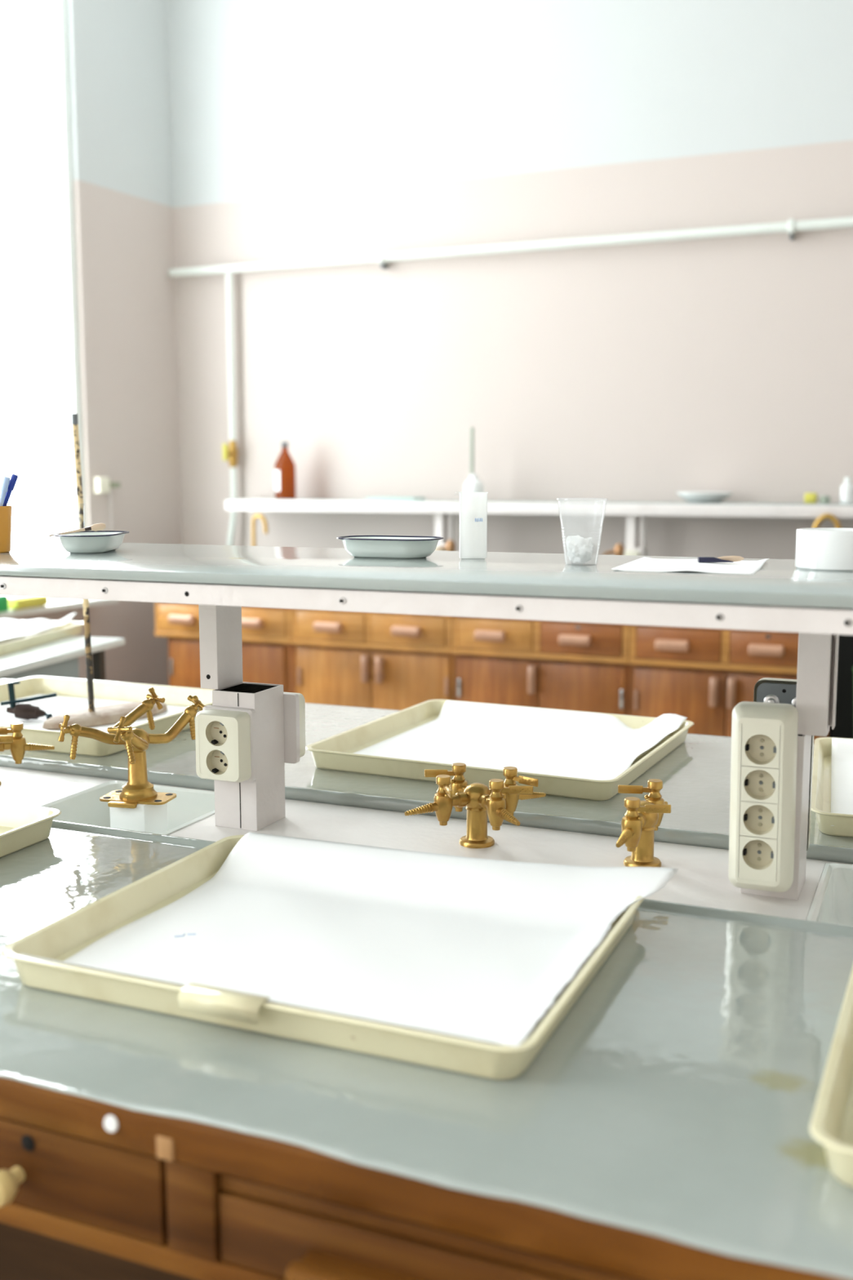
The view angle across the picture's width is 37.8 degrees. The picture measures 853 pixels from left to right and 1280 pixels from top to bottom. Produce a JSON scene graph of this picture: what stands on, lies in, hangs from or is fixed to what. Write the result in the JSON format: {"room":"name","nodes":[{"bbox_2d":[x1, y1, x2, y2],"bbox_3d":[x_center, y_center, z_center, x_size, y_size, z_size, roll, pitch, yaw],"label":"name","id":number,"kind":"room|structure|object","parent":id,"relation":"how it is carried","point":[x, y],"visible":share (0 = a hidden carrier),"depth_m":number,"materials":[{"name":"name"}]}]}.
{"room":"science classroom","nodes":[
{"label":"science classroom","id":0,"kind":"room"},
{"bbox_2d":[0,0,182,685],"bbox_3d":[-3.880,-1.423,3.227,0.121,4.800,9.950,4,8,28],"label":"wall","id":1,"kind":"structure","parent":0,"point":[119,50],"depth_m":7.13,"materials":[{"name":"paint"}]},
{"bbox_2d":[0,0,119,617],"bbox_3d":[-2.238,-2.022,6.008,0.290,3.840,1.700,4,8,28],"label":"window","id":2,"kind":"structure","parent":1,"relation":"in","point":[59,7],"depth_m":6.74,"materials":[{"name":"white paint"}]},
{"bbox_2d":[0,595,8,612],"bbox_3d":[-2.159,-0.175,6.101,0.120,0.085,0.190,3,8,23],"label":"storage box","id":3,"kind":"object","parent":2,"relation":"on","point":[3,598],"visible":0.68,"depth_m":6.13,"materials":[{"name":"green plastic"}]},
{"bbox_2d":[8,595,48,609],"bbox_3d":[-2.048,-0.195,6.363,0.100,0.055,0.240,3,8,23],"label":"sponge","id":4,"kind":"object","parent":2,"relation":"on","point":[15,602],"visible":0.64,"depth_m":6.30,"materials":[{"name":"yellow"}]},
{"bbox_2d":[93,476,120,530],"bbox_3d":[-1.806,-0.651,7.068,0.050,0.545,0.170,4,8,28],"label":"power socket","id":5,"kind":"object","parent":1,"relation":"attached to","point":[101,484],"visible":0.93,"depth_m":7.00,"materials":[{"name":"white plastic"}]},
{"bbox_2d":[168,0,852,559],"bbox_3d":[1.724,-1.829,6.308,7.100,4.800,0.300,3,8,23],"label":"wall","id":6,"kind":"structure","parent":0,"point":[301,129],"depth_m":6.65,"materials":[{"name":"paint"}]},
{"bbox_2d":[222,272,237,545],"bbox_3d":[-1.174,-1.278,7.353,0.079,1.737,0.130,3,8,23],"label":"pipe","id":7,"kind":"object","parent":6,"relation":"attached to","point":[231,452],"visible":0.81,"depth_m":7.34,"materials":[{"name":"white metal"}]},
{"bbox_2d":[168,216,852,277],"bbox_3d":[1.012,-2.037,6.371,5.500,0.085,0.090,3,8,23],"label":"supply pipe","id":8,"kind":"object","parent":6,"relation":"attached to","point":[792,226],"visible":1,"depth_m":6.53,"materials":[{"name":"white metal"}]},
{"bbox_3d":[-0.635,1.178,2.235,7.980,0.100,10.300,3,8,23],"label":"floor","id":9,"kind":"structure","parent":0,"visible":0},
{"bbox_2d":[0,635,124,680],"bbox_3d":[-1.796,0.486,3.857,1.150,0.850,1.450,2,8,15],"label":"side table","id":10,"kind":"object","parent":9,"relation":"on","point":[58,658],"visible":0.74,"depth_m":4.02,"materials":[{"name":"white laminate"}]},
{"bbox_2d":[0,620,84,656],"bbox_3d":[-1.569,-0.010,4.209,0.600,0.040,0.660,1,8,10],"label":"tray","id":11,"kind":"object","parent":10,"relation":"on","point":[72,628],"visible":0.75,"depth_m":4.17,"materials":[{"name":"beige plastic"}]},
{"bbox_2d":[0,613,76,644],"bbox_3d":[-1.569,-0.032,4.207,0.545,0.065,0.600,1,8,10],"label":"paper sheet","id":12,"kind":"object","parent":11,"relation":"on","point":[11,629],"visible":0.96,"depth_m":4.41,"materials":[{"name":"white paper"}]},
{"bbox_2d":[154,602,296,693],"bbox_3d":[-0.973,0.127,6.717,0.828,0.815,0.631,3,8,23],"label":"base cabinet","id":13,"kind":"object","parent":9,"relation":"on","point":[268,653],"visible":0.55,"depth_m":6.44,"materials":[{"name":"brown wood"}]},
{"bbox_3d":[0.905,-0.225,6.134,5.010,0.035,1.038,3,8,23],"label":"countertop","id":14,"kind":"structure","parent":13,"relation":"on","visible":0},
{"bbox_2d":[251,514,267,546],"bbox_3d":[-0.952,-0.538,7.043,0.126,0.349,0.070,3,8,23],"label":"tap","id":15,"kind":"object","parent":14,"relation":"on","point":[260,516],"visible":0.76,"depth_m":7.02,"materials":[{"name":"gold metal"}]},
{"bbox_2d":[435,539,455,551],"bbox_3d":[0.102,-0.409,6.514,0.111,0.230,0.060,-2,8,-15],"label":"tap","id":16,"kind":"object","parent":14,"relation":"on","point":[451,544],"visible":0.46,"depth_m":6.49,"materials":[{"name":"gold metal"}]},
{"bbox_2d":[224,497,852,555],"bbox_3d":[1.121,-0.490,6.367,4.800,0.430,0.375,3,8,23],"label":"shelf","id":17,"kind":"object","parent":14,"relation":"on","point":[444,510],"visible":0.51,"depth_m":6.37,"materials":[{"name":"grey paint"}]},
{"bbox_2d":[274,441,296,498],"bbox_3d":[-0.813,-0.973,7.144,0.121,0.325,0.121,3,8,23],"label":"bottle","id":18,"kind":"object","parent":17,"relation":"on","point":[285,466],"visible":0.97,"depth_m":7.10,"materials":[{"name":"brown glass"}]},
{"bbox_2d":[365,497,425,500],"bbox_3d":[-0.171,-0.781,6.874,0.300,0.014,0.160,3,8,23],"label":"folder","id":19,"kind":"object","parent":17,"relation":"on","point":[366,498],"visible":1,"depth_m":6.81,"materials":[{"name":"white"}]},
{"bbox_2d":[463,426,484,500],"bbox_3d":[0.256,-0.946,6.691,0.110,0.390,0.110,3,8,23],"label":"wash bottle","id":20,"kind":"object","parent":17,"relation":"on","point":[473,487],"visible":0.96,"depth_m":6.67,"materials":[{"name":"white plastic"}]},
{"bbox_2d":[675,492,733,502],"bbox_3d":[1.392,-0.715,6.235,0.278,0.050,0.278,3,8,23],"label":"shallow bowl","id":21,"kind":"object","parent":17,"relation":"on","point":[694,497],"visible":0.99,"depth_m":6.14,"materials":[{"name":"white ceramic"}]},
{"bbox_2d":[804,493,817,503],"bbox_3d":[1.859,-0.686,6.017,0.056,0.050,0.060,3,8,23],"label":"sponge","id":22,"kind":"object","parent":17,"relation":"on","point":[810,498],"visible":1,"depth_m":5.99,"materials":[{"name":"yellow"}]},
{"bbox_2d":[819,495,831,503],"bbox_3d":[1.919,-0.676,5.993,0.052,0.036,0.052,3,8,23],"label":"lid","id":23,"kind":"object","parent":17,"relation":"on","point":[823,499],"visible":1,"depth_m":5.97,"materials":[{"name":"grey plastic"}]},
{"bbox_2d":[840,477,852,503],"bbox_3d":[2.022,-0.719,5.976,0.068,0.125,0.068,3,8,23],"label":"plastic bottle","id":24,"kind":"object","parent":17,"relation":"on","point":[846,488],"visible":1,"depth_m":5.95,"materials":[{"name":"white plastic"}]},
{"bbox_2d":[602,543,624,555],"bbox_3d":[0.931,-0.363,6.165,0.111,0.230,0.060,-2,8,-15],"label":"tap","id":25,"kind":"object","parent":14,"relation":"on","point":[619,549],"visible":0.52,"depth_m":6.14,"materials":[{"name":"gold metal"}]},
{"bbox_2d":[812,513,841,528],"bbox_3d":[1.869,-0.401,5.853,0.164,0.388,0.070,3,8,23],"label":"tap","id":26,"kind":"object","parent":14,"relation":"on","point":[826,516],"visible":0.37,"depth_m":5.82,"materials":[{"name":"gold metal"}]},
{"bbox_2d":[291,608,454,710],"bbox_3d":[-0.188,0.170,6.386,0.873,0.815,0.631,3,8,23],"label":"base cabinet","id":27,"kind":"object","parent":9,"relation":"on","point":[364,660],"visible":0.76,"depth_m":6.15,"materials":[{"name":"brown wood"}]},
{"bbox_2d":[0,766,852,1279],"bbox_3d":[-0.027,0.732,1.995,3.320,0.849,1.796,3,8,23],"label":"lab bench","id":28,"kind":"object","parent":9,"relation":"on","point":[91,1189],"depth_m":1.10,"materials":[{"name":"brown wood"}]},
{"bbox_2d":[0,722,54,785],"bbox_3d":[-0.827,0.215,2.327,0.182,0.115,0.182,4,8,28],"label":"turret","id":29,"kind":"object","parent":28,"relation":"on","point":[17,744],"visible":1,"depth_m":2.33,"materials":[{"name":"gold metal"}]},
{"bbox_2d":[39,780,214,835],"bbox_3d":[-0.515,0.347,2.180,0.306,0.116,0.295,3,8,23],"label":"sink","id":30,"kind":"object","parent":28,"relation":"in","point":[189,806],"visible":0.17,"depth_m":2.29,"materials":[{"name":"white ceramic"}]},
{"bbox_2d":[0,820,852,1279],"bbox_3d":[-0.225,0.381,1.478,3.320,0.038,0.718,3,8,23],"label":"countertop","id":31,"kind":"structure","parent":28,"relation":"on","point":[675,1098],"depth_m":1.16,"materials":[{"name":"grey paint"}]},
{"bbox_2d":[0,801,61,857],"bbox_3d":[-0.946,0.301,1.844,0.622,0.040,0.510,3,8,23],"label":"tray","id":32,"kind":"object","parent":31,"relation":"on","point":[22,826],"visible":1,"depth_m":1.93,"materials":[{"name":"beige plastic"}]},
{"bbox_2d":[57,687,206,834],"bbox_3d":[-0.499,0.246,2.137,0.160,0.303,0.237,4,9,29],"label":"water tap","id":33,"kind":"object","parent":31,"relation":"on","point":[138,806],"visible":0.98,"depth_m":2.11,"materials":[{"name":"gold metal"}]},
{"bbox_2d":[0,835,644,1079],"bbox_3d":[-0.099,0.348,1.476,0.622,0.042,0.516,3,8,23],"label":"tray","id":34,"kind":"object","parent":31,"relation":"on","point":[63,938],"visible":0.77,"depth_m":1.30,"materials":[{"name":"beige plastic"}]},
{"bbox_2d":[19,831,678,1046],"bbox_3d":[-0.065,0.335,1.478,0.624,0.060,0.504,3,8,23],"label":"paper sheet","id":35,"kind":"object","parent":34,"relation":"on","point":[477,949],"visible":0.88,"depth_m":1.51,"materials":[{"name":"white paper"}]},
{"bbox_2d":[809,968,852,1187],"bbox_3d":[0.688,0.401,1.089,0.625,0.040,0.515,3,8,24],"label":"tray","id":36,"kind":"object","parent":31,"relation":"on","point":[832,1121],"visible":1,"depth_m":1.07,"materials":[{"name":"beige plastic"}]},
{"bbox_2d":[0,679,852,863],"bbox_3d":[0.200,0.258,2.471,3.320,0.051,0.791,3,8,23],"label":"countertop","id":37,"kind":"structure","parent":28,"relation":"on","point":[695,775],"depth_m":2.28,"materials":[{"name":"grey paint"}]},
{"bbox_2d":[0,675,214,756],"bbox_3d":[-0.826,0.165,2.850,0.640,0.048,0.555,3,8,23],"label":"tray","id":38,"kind":"object","parent":37,"relation":"on","point":[30,686],"visible":0.47,"depth_m":3.05,"materials":[{"name":"beige plastic"}]},
{"bbox_2d":[0,693,187,733],"bbox_3d":[-0.825,0.182,2.856,0.575,0.002,0.490,3,8,23],"label":"paper sheet","id":39,"kind":"object","parent":38,"relation":"on","point":[59,704],"visible":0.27,"depth_m":2.98,"materials":[{"name":"white paper"}]},
{"bbox_2d":[0,680,57,719],"bbox_3d":[-0.903,0.138,2.841,0.129,0.090,0.053,0,8,3],"label":"clamp","id":40,"kind":"object","parent":39,"relation":"on","point":[22,711],"visible":0.94,"depth_m":2.83,"materials":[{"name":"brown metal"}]},
{"bbox_2d":[42,413,167,729],"bbox_3d":[-0.732,-0.160,2.809,0.124,0.689,0.330,6,10,39],"label":"stand","id":41,"kind":"object","parent":39,"relation":"on","point":[93,716],"visible":0.8,"depth_m":2.80,"materials":[{"name":"grey metal"}]},
{"bbox_2d":[305,699,693,800],"bbox_3d":[0.167,0.211,2.533,0.628,0.040,0.600,4,8,25],"label":"tray","id":42,"kind":"object","parent":37,"relation":"on","point":[335,752],"visible":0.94,"depth_m":2.37,"materials":[{"name":"beige plastic"}]},
{"bbox_2d":[353,700,687,780],"bbox_3d":[0.178,0.202,2.528,0.566,0.048,0.578,4,8,25],"label":"paper sheet","id":43,"kind":"object","parent":42,"relation":"on","point":[546,741],"visible":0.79,"depth_m":2.63,"materials":[{"name":"white paper"}]},
{"bbox_2d":[811,737,852,837],"bbox_3d":[0.986,0.263,2.133,0.622,0.040,0.600,2,8,18],"label":"tray","id":44,"kind":"object","parent":37,"relation":"on","point":[822,759],"visible":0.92,"depth_m":2.11,"materials":[{"name":"beige plastic"}]},
{"bbox_2d":[831,737,852,826],"bbox_3d":[0.991,0.261,2.130,0.566,0.037,0.575,2,8,18],"label":"paper sheet","id":45,"kind":"object","parent":44,"relation":"on","point":[842,763],"visible":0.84,"depth_m":2.31,"materials":[{"name":"white paper"}]},
{"bbox_2d":[0,539,852,899],"bbox_3d":[-0.015,0.110,1.850,2.450,0.450,0.566,3,8,23],"label":"shelf","id":46,"kind":"object","parent":28,"relation":"on","point":[817,605],"visible":0.9,"depth_m":1.66,"materials":[{"name":"white metal"}]},
{"bbox_2d":[0,505,11,552],"bbox_3d":[-0.719,-0.183,2.055,0.067,0.076,0.067,3,8,23],"label":"pen cup","id":47,"kind":"object","parent":46,"relation":"on","point":[5,511],"visible":0.95,"depth_m":2.04,"materials":[{"name":"orange plastic"}]},
{"bbox_2d":[0,476,9,506],"bbox_3d":[-0.701,-0.209,2.041,0.040,0.118,0.010,0,8,1],"label":"pen","id":48,"kind":"object","parent":47,"relation":"in","point":[6,481],"visible":1,"depth_m":2.03,"materials":[{"name":"blue plastic"}]},
{"bbox_2d":[2,474,17,506],"bbox_3d":[-0.698,-0.212,2.049,0.055,0.122,0.010,0,8,-1],"label":"pen","id":49,"kind":"object","parent":47,"relation":"in","point":[14,477],"visible":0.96,"depth_m":2.04,"materials":[{"name":"blue plastic"}]},
{"bbox_2d":[52,504,84,547],"bbox_3d":[-0.633,-0.203,2.206,0.057,0.077,0.057,3,8,23],"label":"glass beaker","id":50,"kind":"object","parent":46,"relation":"on","point":[52,504],"visible":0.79,"depth_m":2.20,"materials":[{"name":"clear glass"}]},
{"bbox_2d":[53,530,128,553],"bbox_3d":[-0.560,-0.164,2.087,0.100,0.031,0.174,0,8,1],"label":"dish","id":51,"kind":"object","parent":46,"relation":"on","point":[88,541],"visible":0.97,"depth_m":2.02,"materials":[{"name":"white"}]},
{"bbox_2d":[48,523,106,536],"bbox_3d":[-0.582,-0.184,2.075,0.093,0.021,0.012,-4,8,-27],"label":"brush","id":52,"kind":"object","parent":51,"relation":"on","point":[98,526],"visible":1,"depth_m":2.08,"materials":[{"name":"beige wood"}]},
{"bbox_2d":[195,705,257,782],"bbox_3d":[-0.327,0.170,2.010,0.094,0.118,0.044,3,8,23],"label":"double socket","id":53,"kind":"object","parent":46,"relation":"attached to","point":[225,737],"visible":1,"depth_m":2.00,"materials":[{"name":"white plastic"}]},
{"bbox_2d":[283,692,305,764],"bbox_3d":[-0.253,0.145,2.128,0.094,0.118,0.044,3,8,23],"label":"double socket","id":54,"kind":"object","parent":46,"relation":"attached to","point":[294,704],"visible":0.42,"depth_m":2.10,"materials":[{"name":"white plastic"}]},
{"bbox_2d":[336,535,444,558],"bbox_3d":[-0.057,-0.145,1.941,0.165,0.031,0.108,3,8,22],"label":"dish","id":55,"kind":"object","parent":46,"relation":"on","point":[357,546],"visible":1,"depth_m":1.90,"materials":[{"name":"white"}]},
{"bbox_2d":[556,497,607,564],"bbox_3d":[0.220,-0.154,1.764,0.072,0.094,0.072,3,8,23],"label":"plastic cup","id":56,"kind":"object","parent":46,"relation":"on","point":[584,563],"visible":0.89,"depth_m":1.77,"materials":[{"name":"clear plastic"}]},
{"bbox_2d":[566,535,593,563],"bbox_3d":[0.218,-0.129,1.770,0.039,0.040,0.042,3,8,23],"label":"crumpled tissue","id":57,"kind":"object","parent":56,"relation":"in","point":[580,549],"visible":1,"depth_m":1.75,"materials":[{"name":"white paper"}]},
{"bbox_2d":[612,556,768,574],"bbox_3d":[0.376,-0.106,1.746,0.184,0.005,0.258,3,8,19],"label":"paper sheet","id":58,"kind":"object","parent":46,"relation":"on","point":[643,564],"visible":0.93,"depth_m":1.72,"materials":[{"name":"white paper"}]},
{"bbox_2d":[697,555,743,562],"bbox_3d":[0.421,-0.116,1.776,0.069,0.009,0.017,-1,8,-6],"label":"brush","id":59,"kind":"object","parent":58,"relation":"on","point":[725,558],"visible":1,"depth_m":1.77,"materials":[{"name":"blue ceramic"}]},
{"bbox_2d":[728,701,798,892],"bbox_3d":[0.456,0.205,1.673,0.085,0.255,0.057,3,8,23],"label":"socket","id":60,"kind":"object","parent":46,"relation":"attached to","point":[764,760],"visible":1,"depth_m":1.65,"materials":[{"name":"white plastic"}]},
{"bbox_2d":[753,677,796,707],"bbox_3d":[0.508,0.071,1.799,0.059,0.040,0.057,3,8,23],"label":"socket","id":61,"kind":"object","parent":46,"relation":"attached to","point":[778,691],"depth_m":1.79,"materials":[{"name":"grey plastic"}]},
{"bbox_2d":[764,694,779,703],"bbox_3d":[0.496,0.089,1.790,0.022,0.022,0.002,3,8,23],"label":"washer","id":62,"kind":"object","parent":61,"relation":"in","point":[767,698],"depth_m":1.79,"materials":[{"name":"silver metal"}]},
{"bbox_2d":[791,697,795,707],"bbox_3d":[0.532,0.091,1.775,0.022,0.022,0.002,3,8,23],"label":"washer","id":63,"kind":"object","parent":61,"relation":"in","point":[793,699],"depth_m":1.78,"materials":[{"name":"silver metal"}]},
{"bbox_2d":[806,735,814,851],"bbox_3d":[0.558,0.216,1.797,0.005,0.168,0.057,3,8,23],"label":"socket","id":64,"kind":"object","parent":46,"relation":"attached to","point":[812,736],"depth_m":1.80,"materials":[{"name":"white plastic"}]},
{"bbox_2d":[795,528,852,570],"bbox_3d":[0.561,-0.125,1.703,0.108,0.053,0.108,3,8,23],"label":"round dish","id":65,"kind":"object","parent":46,"relation":"on","point":[816,548],"visible":1,"depth_m":1.66,"materials":[{"name":"white ceramic"}]},
{"bbox_2d":[404,762,546,848],"bbox_3d":[0.080,0.264,1.959,0.192,0.115,0.182,2,8,18],"label":"tap","id":66,"kind":"object","parent":28,"relation":"on","point":[500,802],"visible":1,"depth_m":1.94,"materials":[{"name":"gold metal"}]},
{"bbox_2d":[615,778,671,867],"bbox_3d":[0.322,0.278,1.851,0.078,0.115,0.243,1,8,10],"label":"tap","id":67,"kind":"object","parent":28,"relation":"on","point":[641,820],"visible":0.99,"depth_m":1.84,"materials":[{"name":"gold metal"}]},
{"bbox_2d":[806,862,852,926],"bbox_3d":[0.687,0.414,1.674,0.318,0.116,0.295,3,8,23],"label":"sink","id":68,"kind":"object","parent":28,"relation":"in","point":[833,900],"visible":0.41,"depth_m":1.83,"materials":[{"name":"white ceramic"}]},
{"bbox_2d":[451,616,631,715],"bbox_3d":[0.613,0.215,6.050,0.863,0.815,0.631,3,8,23],"label":"base cabinet","id":69,"kind":"object","parent":9,"relation":"on","point":[575,666],"visible":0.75,"depth_m":5.80,"materials":[{"name":"brown wood"}]},
{"bbox_2d":[628,624,830,743],"bbox_3d":[1.413,0.259,5.713,0.871,0.815,0.631,3,8,23],"label":"base cabinet","id":70,"kind":"object","parent":9,"relation":"on","point":[700,675],"visible":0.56,"depth_m":5.52,"materials":[{"name":"brown wood"}]},
{"bbox_2d":[829,635,852,738],"bbox_3d":[2.229,0.299,5.409,0.856,0.815,0.558,3,8,23],"label":"monitor","id":71,"kind":"object","parent":9,"relation":"on","point":[843,728],"visible":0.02,"depth_m":5.29,"materials":[{"name":"black paint"}]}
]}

